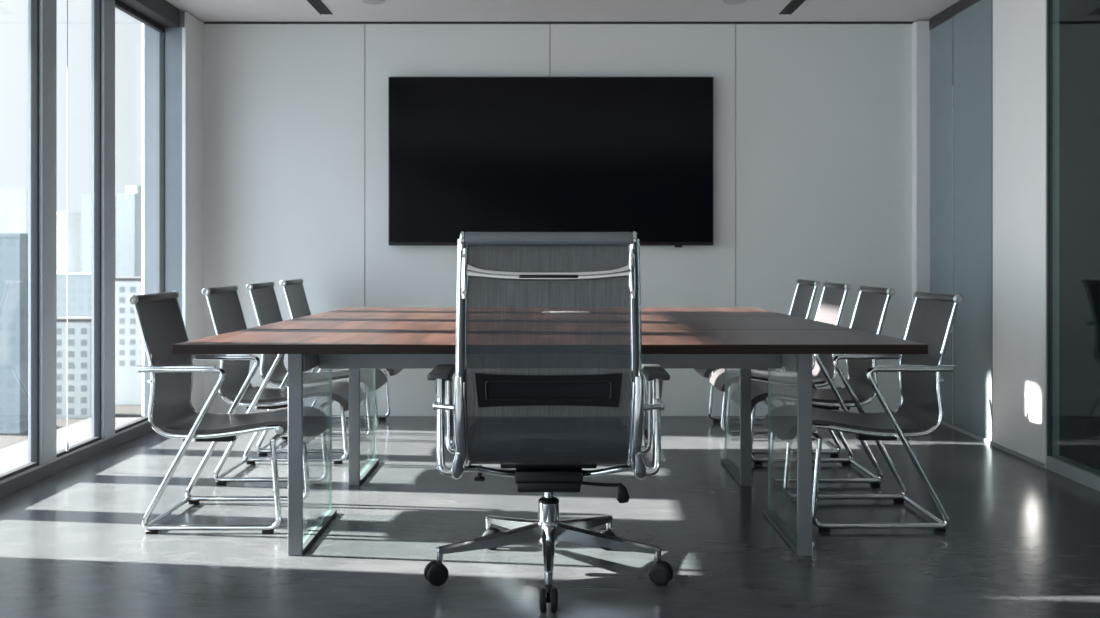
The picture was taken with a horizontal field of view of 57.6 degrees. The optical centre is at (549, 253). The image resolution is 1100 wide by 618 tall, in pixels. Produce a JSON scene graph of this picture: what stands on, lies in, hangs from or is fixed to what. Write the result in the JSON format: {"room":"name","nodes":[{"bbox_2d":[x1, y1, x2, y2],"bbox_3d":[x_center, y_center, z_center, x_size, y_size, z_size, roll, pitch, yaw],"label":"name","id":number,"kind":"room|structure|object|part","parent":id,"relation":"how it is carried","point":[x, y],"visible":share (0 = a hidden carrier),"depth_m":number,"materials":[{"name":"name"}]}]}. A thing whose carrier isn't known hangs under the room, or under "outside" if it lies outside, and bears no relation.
{"room":"office","nodes":[
{"label":"office","id":0,"kind":"room"},
{"bbox_2d":[0,418,139,473],"bbox_3d":[-2.575,1.060,4.545,0.411,0.145,2.990,0,0,0],"label":"ground","id":1,"kind":"structure","parent":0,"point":[14,456],"depth_m":5.24,"materials":[{"name":"white"}]},
{"bbox_2d":[143,12,203,416],"bbox_3d":[-2.330,-0.217,6.207,0.260,2.498,0.314,0,0,0],"label":"wall","id":2,"kind":"structure","parent":0,"point":[194,27],"depth_m":6.21,"materials":[{"name":"white paint"}]},
{"bbox_2d":[0,0,38,480],"bbox_3d":[-2.345,-0.218,4.240,0.070,2.400,0.630,0,0,0],"label":"window","id":3,"kind":"structure","parent":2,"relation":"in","point":[34,462],"depth_m":4.54,"materials":[{"name":"grey metal"}]},
{"bbox_2d":[28,0,100,464],"bbox_3d":[-2.345,-0.218,4.870,0.070,2.400,0.630,0,0,0],"label":"window","id":4,"kind":"structure","parent":2,"relation":"in","point":[48,452],"depth_m":4.62,"materials":[{"name":"grey metal"}]},
{"bbox_2d":[66,0,68,450],"bbox_3d":[-2.285,-0.217,4.735,0.013,2.302,0.013,0,0,0],"label":"window frame","id":5,"kind":"structure","parent":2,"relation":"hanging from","point":[67,443],"depth_m":4.73,"materials":[{"name":"grey metal"}]},
{"bbox_2d":[0,420,152,497],"bbox_3d":[-2.341,0.997,4.744,0.047,0.070,2.588,0,0,0],"label":"trim","id":6,"kind":"structure","parent":2,"relation":"attached to","point":[9,485],"depth_m":4.84,"materials":[{"name":"grey metal"}]},
{"bbox_2d":[91,0,164,438],"bbox_3d":[-2.345,-0.218,5.617,0.070,2.400,0.865,0,0,0],"label":"window","id":7,"kind":"structure","parent":2,"relation":"in","point":[108,429],"depth_m":5.22,"materials":[{"name":"grey metal"}]},
{"bbox_2d":[118,0,179,26],"bbox_3d":[-2.315,-1.423,4.744,0.160,0.109,2.588,0,0,0],"label":"trim","id":8,"kind":"structure","parent":2,"relation":"attached to","point":[161,12],"depth_m":5.76,"materials":[{"name":"grey metal"}]},
{"bbox_2d":[144,11,185,416],"bbox_3d":[-2.327,-0.218,6.095,0.250,2.500,0.110,0,0,0],"label":"window frame","id":9,"kind":"structure","parent":2,"relation":"attached to","point":[175,37],"depth_m":6.04,"materials":[{"name":"grey metal"}]},
{"bbox_2d":[0,416,1099,617],"bbox_3d":[1.430,1.092,1.885,7.540,0.120,8.970,0,0,0],"label":"floor","id":10,"kind":"structure","parent":0,"point":[1021,538],"depth_m":3.67,"materials":[{"name":"concrete"}]},
{"bbox_2d":[128,291,329,533],"bbox_3d":[-1.233,0.592,3.915,0.664,0.881,0.464,0,0,0],"label":"chair","id":11,"kind":"object","parent":10,"relation":"on","point":[171,412],"visible":0.91,"depth_m":3.83,"materials":[{"name":"grey fabric"}]},
{"bbox_3d":[-1.497,0.423,3.915,0.121,0.511,0.385,0,0,0],"label":"backrest","id":12,"kind":"part","parent":11,"relation":"part of","materials":[{"name":"black fabric"}]},
{"bbox_3d":[-1.276,0.427,4.115,0.559,0.520,0.010,0,0,0],"label":"rail","id":13,"kind":"part","parent":11,"relation":"part of","materials":[{"name":"silver metal"}]},
{"bbox_3d":[-1.276,0.427,3.715,0.559,0.520,0.010,0,0,0],"label":"rail","id":14,"kind":"part","parent":11,"relation":"part of","materials":[{"name":"silver metal"}]},
{"bbox_3d":[-1.256,0.720,3.720,0.527,0.604,0.071,0,0,0],"label":"leg frame","id":15,"kind":"part","parent":11,"relation":"part of","materials":[{"name":"silver metal"}]},
{"bbox_3d":[-1.176,0.670,3.915,0.550,0.096,0.387,0,0,0],"label":"seat","id":16,"kind":"part","parent":11,"relation":"part of","materials":[{"name":"grey fabric"}]},
{"bbox_3d":[-1.256,0.720,4.110,0.527,0.604,0.071,0,0,0],"label":"leg frame","id":17,"kind":"part","parent":11,"relation":"part of","materials":[{"name":"silver metal"}]},
{"bbox_2d":[202,285,365,484],"bbox_3d":[-1.233,0.592,4.700,0.664,0.881,0.464,0,0,0],"label":"chair","id":18,"kind":"object","parent":10,"relation":"on","point":[224,305],"visible":0.74,"depth_m":4.62,"materials":[{"name":"grey leather"}]},
{"bbox_3d":[-1.497,0.423,4.700,0.121,0.511,0.385,0,0,0],"label":"backrest","id":19,"kind":"part","parent":18,"relation":"part of","materials":[{"name":"black fabric"}]},
{"bbox_3d":[-1.276,0.427,4.900,0.559,0.520,0.010,0,0,0],"label":"rail","id":20,"kind":"part","parent":18,"relation":"part of","materials":[{"name":"silver metal"}]},
{"bbox_3d":[-1.276,0.427,4.500,0.559,0.520,0.010,0,0,0],"label":"rail","id":21,"kind":"part","parent":18,"relation":"part of","materials":[{"name":"silver metal"}]},
{"bbox_3d":[-1.256,0.720,4.505,0.527,0.604,0.071,0,0,0],"label":"leg frame","id":22,"kind":"part","parent":18,"relation":"part of","materials":[{"name":"silver metal"}]},
{"bbox_3d":[-1.256,0.720,4.895,0.527,0.604,0.071,0,0,0],"label":"leg frame","id":23,"kind":"part","parent":18,"relation":"part of","materials":[{"name":"silver metal"}]},
{"bbox_3d":[-1.176,0.670,4.700,0.550,0.096,0.387,0,0,0],"label":"seat","id":24,"kind":"part","parent":18,"relation":"part of","materials":[{"name":"grey fabric"}]},
{"bbox_2d":[246,281,386,455],"bbox_3d":[-1.233,0.592,5.350,0.664,0.881,0.464,0,0,0],"label":"chair","id":25,"kind":"object","parent":10,"relation":"on","point":[263,296],"visible":0.6,"depth_m":5.31,"materials":[{"name":"grey fabric"}]},
{"bbox_3d":[-1.497,0.423,5.350,0.121,0.511,0.385,0,0,0],"label":"backrest","id":26,"kind":"part","parent":25,"relation":"part of","materials":[{"name":"grey fabric"}]},
{"bbox_3d":[-1.276,0.427,5.550,0.559,0.520,0.010,0,0,0],"label":"rail","id":27,"kind":"part","parent":25,"relation":"part of","materials":[{"name":"silver metal"}]},
{"bbox_3d":[-1.276,0.427,5.150,0.559,0.520,0.010,0,0,0],"label":"rail","id":28,"kind":"part","parent":25,"relation":"part of","materials":[{"name":"silver metal"}]},
{"bbox_3d":[-1.256,0.720,5.155,0.527,0.604,0.071,0,0,0],"label":"leg frame","id":29,"kind":"part","parent":25,"relation":"part of","materials":[{"name":"silver metal"}]},
{"bbox_3d":[-1.256,0.720,5.545,0.527,0.604,0.071,0,0,0],"label":"leg frame","id":30,"kind":"part","parent":25,"relation":"part of","materials":[{"name":"silver metal"}]},
{"bbox_3d":[-1.176,0.670,5.350,0.550,0.096,0.387,0,0,0],"label":"seat","id":31,"kind":"part","parent":25,"relation":"part of","materials":[{"name":"black fabric"}]},
{"bbox_2d":[280,278,402,432],"bbox_3d":[-1.233,0.592,6.000,0.664,0.881,0.464,0,0,0],"label":"chair","id":32,"kind":"object","parent":10,"relation":"on","point":[294,291],"visible":0.32,"depth_m":5.98,"materials":[{"name":"grey fabric"}]},
{"bbox_3d":[-1.497,0.423,6.000,0.121,0.511,0.385,0,0,0],"label":"backrest","id":33,"kind":"part","parent":32,"relation":"part of","materials":[{"name":"grey fabric"}]},
{"bbox_3d":[-1.276,0.427,6.200,0.559,0.520,0.010,0,0,0],"label":"rail","id":34,"kind":"part","parent":32,"relation":"part of","materials":[{"name":"silver metal"}]},
{"bbox_3d":[-1.276,0.427,5.800,0.559,0.520,0.010,0,0,0],"label":"rail","id":35,"kind":"part","parent":32,"relation":"part of","materials":[{"name":"silver metal"}]},
{"bbox_3d":[-1.256,0.720,5.805,0.527,0.604,0.071,0,0,0],"label":"leg frame","id":36,"kind":"part","parent":32,"relation":"part of","materials":[{"name":"silver metal"}]},
{"bbox_3d":[-1.256,0.720,6.195,0.527,0.604,0.071,0,0,0],"label":"leg frame","id":37,"kind":"part","parent":32,"relation":"part of","materials":[{"name":"silver metal"}]},
{"bbox_3d":[-1.176,0.670,6.000,0.550,0.096,0.387,0,0,0],"label":"seat","id":38,"kind":"part","parent":32,"relation":"part of","materials":[{"name":"grey fabric"}]},
{"bbox_2d":[424,231,673,611],"bbox_3d":[-0.004,0.483,3.193,0.782,1.098,0.685,0,0,0],"label":"chair","id":39,"kind":"object","parent":10,"relation":"on","point":[548,368],"visible":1,"depth_m":2.90,"materials":[{"name":"grey fabric"}]},
{"bbox_3d":[-0.295,0.514,3.100,0.086,0.291,0.295,0,0,0],"label":"armrest","id":40,"kind":"part","parent":39,"relation":"part of","materials":[{"name":"silver metal"}]},
{"bbox_3d":[-0.256,0.300,3.148,0.040,0.688,0.551,0,0,0],"label":"rail","id":41,"kind":"part","parent":39,"relation":"part of","materials":[{"name":"silver metal"}]},
{"bbox_3d":[-0.216,0.672,3.070,0.032,0.046,0.030,0,0,0],"label":"height knob","id":42,"kind":"part","parent":39,"relation":"part of","materials":[{"name":"black plastic"}]},
{"bbox_3d":[-0.121,0.916,3.387,0.042,0.100,0.331,0,0,-38],"label":"leg","id":43,"kind":"part","parent":39,"relation":"part of","materials":[{"name":"metal"}]},
{"bbox_3d":[-0.004,0.295,2.951,0.483,0.677,0.138,0,0,0],"label":"backrest","id":44,"kind":"part","parent":39,"relation":"part of","materials":[{"name":"grey fabric"}]},
{"bbox_3d":[0.113,0.916,3.387,0.042,0.100,0.331,0,0,38],"label":"leg","id":45,"kind":"part","parent":39,"relation":"part of","materials":[{"name":"metal"}]},
{"bbox_3d":[0.147,0.717,3.122,0.143,0.017,0.011,0,0,6],"label":"tilt lever","id":46,"kind":"part","parent":39,"relation":"part of","materials":[{"name":"black plastic"}]},
{"bbox_3d":[0.247,0.300,3.148,0.040,0.688,0.551,0,0,0],"label":"rail","id":47,"kind":"part","parent":39,"relation":"part of","materials":[{"name":"silver metal"}]},
{"bbox_3d":[0.287,0.514,3.100,0.086,0.291,0.295,0,0,0],"label":"armrest","id":48,"kind":"part","parent":39,"relation":"part of","materials":[{"name":"silver metal"}]},
{"bbox_2d":[172,307,927,555],"bbox_3d":[0.000,0.662,4.363,2.440,0.740,2.274,0,0,0],"label":"conference table","id":49,"kind":"object","parent":10,"relation":"on","point":[354,339],"visible":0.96,"depth_m":3.62,"materials":[{"name":"brown wood"}]},
{"bbox_3d":[-0.872,0.677,3.425,0.048,0.709,0.016,0,0,0],"label":"leg","id":50,"kind":"part","parent":49,"relation":"part of","materials":[{"name":"grey metal"}]},
{"bbox_3d":[-0.872,0.712,3.705,0.009,0.612,0.542,0,0,0],"label":"glass panel","id":51,"kind":"part","parent":49,"relation":"part of","materials":[{"name":"clear glass"}]},
{"bbox_3d":[-0.872,1.025,3.707,0.048,0.014,0.547,0,0,0],"label":"floor rail","id":52,"kind":"part","parent":49,"relation":"part of","materials":[{"name":"grey metal"}]},
{"bbox_3d":[-0.872,0.677,4.458,0.048,0.709,0.016,0,0,0],"label":"leg","id":53,"kind":"part","parent":49,"relation":"part of","materials":[{"name":"grey metal"}]},
{"bbox_3d":[-0.872,0.712,4.716,0.009,0.612,0.500,0,0,0],"label":"glass panel","id":54,"kind":"part","parent":49,"relation":"part of","materials":[{"name":"clear glass"}]},
{"bbox_3d":[-0.872,1.025,4.718,0.048,0.014,0.504,0,0,0],"label":"floor rail","id":55,"kind":"part","parent":49,"relation":"part of","materials":[{"name":"grey metal"}]},
{"bbox_3d":[0.872,1.025,4.718,0.048,0.014,0.504,0,0,0],"label":"floor rail","id":56,"kind":"part","parent":49,"relation":"part of","materials":[{"name":"grey metal"}]},
{"bbox_3d":[0.872,0.712,4.716,0.009,0.612,0.500,0,0,0],"label":"glass panel","id":57,"kind":"part","parent":49,"relation":"part of","materials":[{"name":"clear glass"}]},
{"bbox_3d":[0.872,0.677,4.458,0.048,0.709,0.016,0,0,0],"label":"leg","id":58,"kind":"part","parent":49,"relation":"part of","materials":[{"name":"grey metal"}]},
{"bbox_3d":[0.872,1.025,3.707,0.048,0.014,0.547,0,0,0],"label":"floor rail","id":59,"kind":"part","parent":49,"relation":"part of","materials":[{"name":"grey metal"}]},
{"bbox_3d":[0.872,0.712,3.705,0.009,0.612,0.542,0,0,0],"label":"glass panel","id":60,"kind":"part","parent":49,"relation":"part of","materials":[{"name":"clear glass"}]},
{"bbox_3d":[0.872,0.677,3.425,0.048,0.709,0.016,0,0,0],"label":"leg","id":61,"kind":"part","parent":49,"relation":"part of","materials":[{"name":"grey metal"}]},
{"bbox_2d":[694,279,820,435],"bbox_3d":[1.211,0.592,5.910,0.664,0.881,0.464,0,0,0],"label":"chair","id":62,"kind":"object","parent":10,"relation":"on","point":[805,292],"visible":0.26,"depth_m":5.87,"materials":[{"name":"grey fabric"}]},
{"bbox_3d":[1.154,0.670,5.910,0.550,0.096,0.387,0,0,0],"label":"seat","id":63,"kind":"part","parent":62,"relation":"part of","materials":[{"name":"grey fabric"}]},
{"bbox_3d":[1.234,0.720,6.105,0.527,0.604,0.071,0,0,0],"label":"leg frame","id":64,"kind":"part","parent":62,"relation":"part of","materials":[{"name":"silver metal"}]},
{"bbox_3d":[1.234,0.720,5.715,0.527,0.604,0.071,0,0,0],"label":"leg frame","id":65,"kind":"part","parent":62,"relation":"part of","materials":[{"name":"silver metal"}]},
{"bbox_3d":[1.254,0.427,5.710,0.559,0.520,0.010,0,0,0],"label":"rail","id":66,"kind":"part","parent":62,"relation":"part of","materials":[{"name":"silver metal"}]},
{"bbox_3d":[1.254,0.427,6.110,0.559,0.520,0.010,0,0,0],"label":"rail","id":67,"kind":"part","parent":62,"relation":"part of","materials":[{"name":"silver metal"}]},
{"bbox_3d":[1.475,0.423,5.910,0.121,0.511,0.385,0,0,0],"label":"backrest","id":68,"kind":"part","parent":62,"relation":"part of","materials":[{"name":"grey fabric"}]},
{"bbox_2d":[709,281,851,456],"bbox_3d":[1.211,0.592,5.320,0.664,0.881,0.464,0,0,0],"label":"chair","id":69,"kind":"object","parent":10,"relation":"on","point":[834,295],"visible":0.55,"depth_m":5.28,"materials":[{"name":"grey fabric"}]},
{"bbox_3d":[1.154,0.670,5.320,0.550,0.096,0.387,0,0,0],"label":"seat","id":70,"kind":"part","parent":69,"relation":"part of","materials":[{"name":"black fabric"}]},
{"bbox_3d":[1.234,0.720,5.515,0.527,0.604,0.071,0,0,0],"label":"leg frame","id":71,"kind":"part","parent":69,"relation":"part of","materials":[{"name":"silver metal"}]},
{"bbox_3d":[1.234,0.720,5.125,0.527,0.604,0.071,0,0,0],"label":"leg frame","id":72,"kind":"part","parent":69,"relation":"part of","materials":[{"name":"silver metal"}]},
{"bbox_3d":[1.254,0.427,5.120,0.559,0.520,0.010,0,0,0],"label":"rail","id":73,"kind":"part","parent":69,"relation":"part of","materials":[{"name":"silver metal"}]},
{"bbox_3d":[1.254,0.427,5.520,0.559,0.520,0.010,0,0,0],"label":"rail","id":74,"kind":"part","parent":69,"relation":"part of","materials":[{"name":"silver metal"}]},
{"bbox_3d":[1.475,0.423,5.320,0.121,0.511,0.385,0,0,0],"label":"backrest","id":75,"kind":"part","parent":69,"relation":"part of","materials":[{"name":"black fabric"}]},
{"bbox_2d":[730,285,894,485],"bbox_3d":[1.211,0.592,4.680,0.664,0.881,0.464,0,0,0],"label":"chair","id":76,"kind":"object","parent":10,"relation":"on","point":[872,303],"visible":0.65,"depth_m":4.61,"materials":[{"name":"grey leather"}]},
{"bbox_3d":[1.154,0.670,4.680,0.550,0.096,0.387,0,0,0],"label":"seat","id":77,"kind":"part","parent":76,"relation":"part of","materials":[{"name":"grey fabric"}]},
{"bbox_3d":[1.234,0.720,4.875,0.527,0.604,0.071,0,0,0],"label":"leg frame","id":78,"kind":"part","parent":76,"relation":"part of","materials":[{"name":"silver metal"}]},
{"bbox_3d":[1.234,0.720,4.485,0.527,0.604,0.071,0,0,0],"label":"leg frame","id":79,"kind":"part","parent":76,"relation":"part of","materials":[{"name":"silver metal"}]},
{"bbox_3d":[1.254,0.427,4.480,0.559,0.520,0.010,0,0,0],"label":"rail","id":80,"kind":"part","parent":76,"relation":"part of","materials":[{"name":"silver metal"}]},
{"bbox_3d":[1.254,0.427,4.880,0.559,0.520,0.010,0,0,0],"label":"rail","id":81,"kind":"part","parent":76,"relation":"part of","materials":[{"name":"silver metal"}]},
{"bbox_3d":[1.475,0.423,4.680,0.121,0.511,0.385,0,0,0],"label":"backrest","id":82,"kind":"part","parent":76,"relation":"part of","materials":[{"name":"grey fabric"}]},
{"bbox_2d":[763,290,962,531],"bbox_3d":[1.211,0.592,3.940,0.664,0.881,0.464,0,0,0],"label":"chair","id":83,"kind":"object","parent":10,"relation":"on","point":[919,413],"visible":0.94,"depth_m":3.87,"materials":[{"name":"silver metal"}]},
{"bbox_3d":[1.234,0.720,4.135,0.527,0.604,0.071,0,0,0],"label":"leg frame","id":84,"kind":"part","parent":83,"relation":"part of","materials":[{"name":"silver metal"}]},
{"bbox_3d":[1.154,0.670,3.940,0.550,0.096,0.387,0,0,0],"label":"seat","id":85,"kind":"part","parent":83,"relation":"part of","materials":[{"name":"grey fabric"}]},
{"bbox_3d":[1.234,0.720,3.745,0.527,0.604,0.071,0,0,0],"label":"leg frame","id":86,"kind":"part","parent":83,"relation":"part of","materials":[{"name":"silver metal"}]},
{"bbox_3d":[1.254,0.427,3.740,0.559,0.520,0.010,0,0,0],"label":"rail","id":87,"kind":"part","parent":83,"relation":"part of","materials":[{"name":"silver metal"}]},
{"bbox_3d":[1.254,0.427,4.140,0.559,0.520,0.010,0,0,0],"label":"rail","id":88,"kind":"part","parent":83,"relation":"part of","materials":[{"name":"silver metal"}]},
{"bbox_3d":[1.475,0.423,3.940,0.121,0.511,0.385,0,0,0],"label":"backrest","id":89,"kind":"part","parent":83,"relation":"part of","materials":[{"name":"black fabric"}]},
{"bbox_2d":[1046,0,1099,491],"bbox_3d":[2.423,-0.223,1.130,0.074,2.509,7.360,0,0,0],"label":"window","id":90,"kind":"structure","parent":10,"relation":"on","point":[1083,474],"depth_m":4.80,"materials":[{"name":"glass"}]},
{"bbox_3d":[2.400,-0.218,4.805,0.024,2.380,0.010,0,0,0],"label":"pane rail","id":91,"kind":"part","parent":90,"relation":"part of","materials":[{"name":"black metal"}]},
{"bbox_3d":[2.423,1.001,1.130,0.074,0.062,7.360,0,0,0],"label":"pane rail","id":92,"kind":"part","parent":90,"relation":"part of","materials":[{"name":"grey metal"}]},
{"bbox_2d":[142,21,1099,416],"bbox_3d":[1.301,-0.213,6.435,7.798,2.730,0.190,0,0,0],"label":"wall","id":93,"kind":"structure","parent":0,"point":[812,123],"depth_m":6.36,"materials":[{"name":"white paint"}]},
{"bbox_3d":[-1.889,-0.216,6.373,1.418,2.496,0.018,0,0,0],"label":"panel","id":94,"kind":"part","parent":93,"relation":"part of","materials":[{"name":"white paint"}]},
{"bbox_3d":[-0.589,-0.216,6.373,1.174,2.496,0.018,0,0,0],"label":"panel","id":95,"kind":"part","parent":93,"relation":"part of","materials":[{"name":"white paint"}]},
{"bbox_2d":[388,77,712,247],"bbox_3d":[0.006,-0.580,6.332,2.050,1.077,0.063,0,0,0],"label":"wall screen","id":96,"kind":"object","parent":93,"relation":"attached to","point":[466,154],"visible":0.98,"depth_m":6.30,"materials":[{"name":"black glass"}]},
{"bbox_2d":[204,22,912,23],"bbox_3d":[0.053,-1.471,6.363,4.506,0.012,0.010,0,0,0],"label":"trim","id":97,"kind":"structure","parent":93,"relation":"attached to","point":[204,22],"depth_m":6.36,"materials":[{"name":"black metal"}]},
{"bbox_3d":[0.591,-0.216,6.373,1.178,2.496,0.018,0,0,0],"label":"panel","id":98,"kind":"part","parent":93,"relation":"part of","materials":[{"name":"white paint"}]},
{"bbox_3d":[1.821,-0.216,6.373,1.274,2.496,0.018,0,0,0],"label":"panel","id":99,"kind":"part","parent":93,"relation":"part of","materials":[{"name":"white paint"}]},
{"bbox_2d":[166,0,1099,21],"bbox_3d":[1.375,-1.553,1.860,7.650,0.150,9.320,0,0,0],"label":"ceiling","id":100,"kind":"structure","parent":0,"point":[203,10],"depth_m":6.04,"materials":[{"name":"paint"}]},
{"bbox_2d":[307,0,331,14],"bbox_3d":[-1.375,-1.474,4.200,0.073,0.007,3.900,0,0,0],"label":"ceiling vent","id":101,"kind":"object","parent":100,"relation":"in","point":[317,5],"visible":1,"depth_m":5.97,"materials":[{"name":"black metal"}]},
{"bbox_2d":[362,0,384,4],"bbox_3d":[-1.030,-1.473,5.830,0.134,0.009,0.134,0,0,0],"label":"recessed light","id":102,"kind":"object","parent":100,"relation":"in","point":[373,2],"visible":1,"depth_m":5.84,"materials":[{"name":"glass"}]},
{"bbox_2d":[723,0,745,4],"bbox_3d":[1.075,-1.473,5.830,0.134,0.009,0.134,0,0,0],"label":"recessed light","id":103,"kind":"object","parent":100,"relation":"in","point":[731,2],"visible":1,"depth_m":5.84,"materials":[{"name":"glass"}]},
{"bbox_2d":[779,0,804,14],"bbox_3d":[1.445,-1.474,4.200,0.073,0.007,3.900,0,0,0],"label":"ceiling vent","id":104,"kind":"object","parent":100,"relation":"in","point":[793,5],"visible":1,"depth_m":5.97,"materials":[{"name":"black metal"}]},
{"bbox_2d":[912,21,929,307],"bbox_3d":[2.403,-0.217,6.327,0.194,2.498,0.074,0,0,0],"label":"wall","id":105,"kind":"structure","parent":0,"point":[920,29],"depth_m":6.29,"materials":[{"name":"white paint"}]},
{"bbox_2d":[929,0,992,440],"bbox_3d":[2.413,-0.223,5.838,0.055,2.509,0.905,0,0,0],"label":"wall panel","id":106,"kind":"object","parent":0,"point":[961,35],"visible":0.74,"depth_m":5.75,"materials":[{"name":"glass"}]},
{"bbox_3d":[2.405,-0.188,6.112,0.030,2.440,0.355,0,0,0],"label":"glass panel","id":107,"kind":"part","parent":106,"relation":"part of","materials":[{"name":"glass"}]},
{"bbox_3d":[2.405,-0.188,5.662,0.030,2.440,0.525,0,0,0],"label":"glass panel","id":108,"kind":"part","parent":106,"relation":"part of","materials":[{"name":"glass"}]},
{"bbox_2d":[993,0,1058,467],"bbox_3d":[2.417,-0.223,5.098,0.066,2.509,0.575,0,0,0],"label":"wall column","id":109,"kind":"structure","parent":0,"point":[1019,26],"depth_m":5.04,"materials":[{"name":"white paint"}]},
{"bbox_2d":[941,420,1044,467],"bbox_3d":[2.382,1.021,5.555,0.005,0.022,1.470,0,0,0],"label":"baseboard","id":110,"kind":"structure","parent":109,"relation":"attached to","point":[952,426],"depth_m":5.34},
{"label":"outside","id":111,"kind":"structure","parent":0,"visible":0},
{"bbox_2d":[0,271,142,448],"bbox_3d":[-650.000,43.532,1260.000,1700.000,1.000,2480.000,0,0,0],"label":"ground","id":112,"kind":"structure","parent":111,"point":[121,411],"depth_m":258.44,"materials":[{"name":"grey concrete"}]},
{"bbox_2d":[0,233,27,432],"bbox_3d":[-140.425,19.026,245.000,26.750,48.012,10.400,0,0,0],"label":"tower block","id":113,"kind":"object","parent":112,"relation":"on","point":[13,246],"visible":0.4,"depth_m":240.01,"materials":[{"name":"blue glass"}]},
{"bbox_2d":[0,188,27,233],"bbox_3d":[-267.920,6.346,470.000,53.360,73.372,20.400,0,0,0],"label":"tower block","id":114,"kind":"object","parent":112,"relation":"on","point":[13,201],"visible":0.3,"depth_m":460.04,"materials":[{"name":"white"}]},
{"bbox_2d":[57,211,80,272],"bbox_3d":[-281.900,9.586,570.000,19.000,66.892,20.400,0,0,0],"label":"tower block","id":115,"kind":"object","parent":112,"relation":"on","point":[73,217],"visible":0.36,"depth_m":566.13,"materials":[{"name":"white"}]},
{"bbox_2d":[57,317,90,417],"bbox_3d":[-125.448,29.974,266.000,10.456,26.116,8.400,0,0,0],"label":"apartment block","id":116,"kind":"object","parent":112,"relation":"on","point":[79,328],"visible":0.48,"depth_m":261.99,"materials":[{"name":"white concrete"}]},
{"bbox_2d":[57,273,90,317],"bbox_3d":[-185.118,25.301,391.000,22.864,35.462,12.400,0,0,0],"label":"apartment block","id":117,"kind":"object","parent":112,"relation":"on","point":[79,284],"visible":0.18,"depth_m":385.03,"materials":[{"name":"white concrete"}]},
{"bbox_2d":[81,195,116,276],"bbox_3d":[-205.554,8.241,456.000,10.492,69.582,12.400,0,0,0],"label":"tower block","id":118,"kind":"object","parent":112,"relation":"on","point":[86,199],"visible":0.25,"depth_m":450.04,"materials":[{"name":"white"}]},
{"bbox_2d":[115,277,141,404],"bbox_3d":[-120.442,24.913,291.000,12.595,36.237,12.400,0,0,0],"label":"apartment block","id":119,"kind":"object","parent":112,"relation":"on","point":[128,339],"visible":0.3,"depth_m":285.02,"materials":[{"name":"white concrete"}]},
{"bbox_2d":[115,186,141,276],"bbox_3d":[-226.040,3.576,530.000,20.480,78.912,20.400,0,0,0],"label":"tower block","id":120,"kind":"object","parent":112,"relation":"on","point":[129,203],"visible":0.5,"depth_m":520.02,"materials":[{"name":"white concrete"}]},
{"bbox_2d":[125,186,141,193],"bbox_3d":[-219.440,-33.280,529.000,6.240,5.200,10.000,0,0,0],"label":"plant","id":121,"kind":"object","parent":120,"relation":"on","point":[128,189],"depth_m":523.97,"materials":[{"name":"white"}]}
]}

